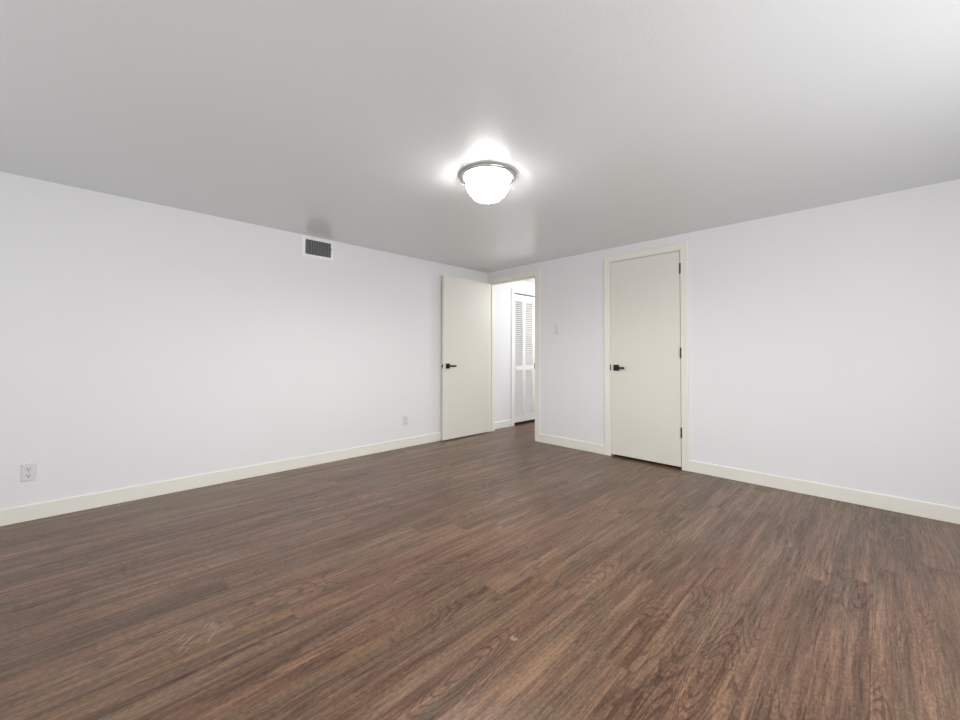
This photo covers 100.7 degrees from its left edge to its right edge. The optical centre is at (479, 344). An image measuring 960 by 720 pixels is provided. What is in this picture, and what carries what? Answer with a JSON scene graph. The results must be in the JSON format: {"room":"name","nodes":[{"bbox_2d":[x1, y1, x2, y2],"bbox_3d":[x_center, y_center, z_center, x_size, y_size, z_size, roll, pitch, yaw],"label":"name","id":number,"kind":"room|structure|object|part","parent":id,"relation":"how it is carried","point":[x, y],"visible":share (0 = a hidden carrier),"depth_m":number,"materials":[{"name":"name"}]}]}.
{"room":"empty bedroom","nodes":[
{"label":"empty bedroom","id":0,"kind":"room"},
{"bbox_2d":[0,172,534,508],"bbox_3d":[-0.837,0.075,4.634,8.500,2.180,0.130,1,-2,-45],"label":"wall","id":1,"kind":"structure","parent":0,"point":[141,342],"depth_m":3.12,"materials":[{"name":"paint"}]},
{"bbox_2d":[20,462,36,481],"bbox_3d":[-2.857,0.806,2.517,0.066,0.113,0.008,1,-2,-45],"label":"wall outlet","id":2,"kind":"object","parent":1,"relation":"attached to","point":[28,470],"visible":1,"depth_m":2.52,"materials":[{"name":"white plastic"}]},
{"bbox_2d":[0,432,440,525],"bbox_3d":[-1.825,1.086,3.533,5.383,0.100,0.012,1,-2,-45],"label":"baseboard","id":3,"kind":"structure","parent":1,"relation":"attached to","point":[23,513],"depth_m":3.07,"materials":[{"name":"beige paint"}]},
{"bbox_2d":[302,236,332,260],"bbox_3d":[-1.558,-0.927,3.835,0.300,0.188,0.015,1,-2,-45],"label":"air vent","id":4,"kind":"object","parent":1,"relation":"in","point":[311,247],"visible":1,"depth_m":3.83,"materials":[{"name":"white metal"}]},
{"bbox_2d":[403,415,407,425],"bbox_3d":[-0.844,0.860,4.513,0.066,0.113,0.008,1,-2,-45],"label":"wall outlet","id":5,"kind":"object","parent":1,"relation":"attached to","point":[405,418],"visible":1,"depth_m":4.51,"materials":[{"name":"white plastic"}]},
{"bbox_2d":[495,419,510,428],"bbox_3d":[0.306,1.140,5.688,0.415,0.100,0.012,1,-2,-45],"label":"baseboard","id":6,"kind":"structure","parent":1,"relation":"attached to","point":[506,423],"depth_m":5.70,"materials":[{"name":"white paint"}]},
{"bbox_2d":[511,288,534,425],"bbox_3d":[0.823,0.188,6.292,1.115,2.034,0.111,1,-2,-45],"label":"door frame","id":7,"kind":"structure","parent":1,"relation":"attached to","point":[513,291],"depth_m":5.88,"materials":[{"name":"white paint"}]},
{"bbox_2d":[514,294,533,422],"bbox_3d":[0.676,0.204,6.093,0.486,1.922,0.059,1,-2,-45],"label":"door","id":8,"kind":"structure","parent":1,"relation":"in","point":[523,357],"depth_m":6.09,"materials":[{"name":"white paint"}]},
{"bbox_2d":[534,297,534,418],"bbox_3d":[1.023,0.213,6.436,0.486,1.922,0.059,1,-2,-45],"label":"door","id":9,"kind":"structure","parent":1,"relation":"in","point":[534,297],"depth_m":6.28,"materials":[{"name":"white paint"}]},
{"bbox_2d":[0,419,959,719],"bbox_3d":[0.791,1.163,3.036,8.600,0.060,6.200,1,-2,-45],"label":"floor","id":10,"kind":"structure","parent":0,"point":[502,573],"depth_m":1.74,"materials":[{"name":"brown wood"}]},
{"bbox_2d":[0,0,959,282],"bbox_3d":[0.797,-1.096,3.087,8.600,0.100,6.200,1,-2,-45],"label":"ceiling","id":11,"kind":"structure","parent":0,"point":[618,123],"depth_m":1.83,"materials":[{"name":"paint"}]},
{"bbox_2d":[459,163,515,203],"bbox_3d":[0.048,-0.980,2.492,0.355,0.162,0.355,1,-2,-45],"label":"ceiling light","id":12,"kind":"object","parent":11,"relation":"attached to","point":[486,183],"visible":1,"depth_m":2.40,"materials":[{"name":"white glass"}]},
{"bbox_3d":[0.048,-0.974,2.492,0.275,0.148,0.275,1,-2,-45],"label":"lamp shade","id":13,"kind":"part","parent":12,"relation":"part of","materials":[{"name":"white glass"}]},
{"bbox_2d":[515,302,530,403],"bbox_3d":[0.532,0.122,6.590,1.300,2.180,0.720,1,-2,-45],"label":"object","id":14,"kind":"structure","parent":0,"point":[515,302],"depth_m":7.16,"materials":[{"name":"white"}]},
{"bbox_2d":[487,179,959,507],"bbox_3d":[1.968,0.060,3.663,0.115,2.180,5.400,1,-2,-45],"label":"wall","id":15,"kind":"structure","parent":0,"point":[824,341],"depth_m":3.01,"materials":[{"name":"paint"}]},
{"bbox_2d":[441,275,489,439],"bbox_3d":[-0.163,0.162,5.130,0.826,2.012,0.095,1,-2,-44],"label":"door","id":16,"kind":"structure","parent":15,"relation":"in","point":[465,303],"depth_m":5.09,"materials":[{"name":"beige paint"}]},
{"bbox_2d":[486,269,539,441],"bbox_3d":[0.455,0.134,5.187,0.145,2.091,0.902,1,-2,-45],"label":"door frame","id":17,"kind":"structure","parent":15,"relation":"attached to","point":[535,274],"depth_m":5.16,"materials":[{"name":"beige paint"}]},
{"bbox_2d":[554,325,558,334],"bbox_3d":[0.894,-0.174,4.654,0.022,0.113,0.066,1,-2,-45],"label":"light switch","id":18,"kind":"object","parent":15,"relation":"attached to","point":[556,327],"visible":1,"depth_m":4.66,"materials":[{"name":"white plastic"}]},
{"bbox_2d":[540,433,604,454],"bbox_3d":[1.022,1.115,4.500,0.012,0.100,0.846,1,-2,-45],"label":"baseboard","id":19,"kind":"structure","parent":15,"relation":"attached to","point":[555,440],"depth_m":4.46,"materials":[{"name":"beige paint"}]},
{"bbox_2d":[610,251,681,466],"bbox_3d":[1.616,0.131,3.932,0.074,2.005,0.716,1,-2,-45],"label":"door","id":20,"kind":"structure","parent":15,"relation":"in","point":[645,366],"depth_m":3.91,"materials":[{"name":"beige paint"}]},
{"bbox_2d":[604,241,688,470],"bbox_3d":[1.658,0.105,3.974,0.145,2.101,0.824,1,-2,-45],"label":"door frame","id":21,"kind":"structure","parent":15,"relation":"attached to","point":[682,246],"depth_m":3.76,"materials":[{"name":"beige paint"}]},
{"bbox_2d":[689,460,959,523],"bbox_3d":[2.826,1.079,2.682,0.012,0.100,2.628,1,-2,-45],"label":"baseboard","id":22,"kind":"structure","parent":15,"relation":"attached to","point":[929,510],"depth_m":2.90,"materials":[{"name":"beige paint"}]}
]}

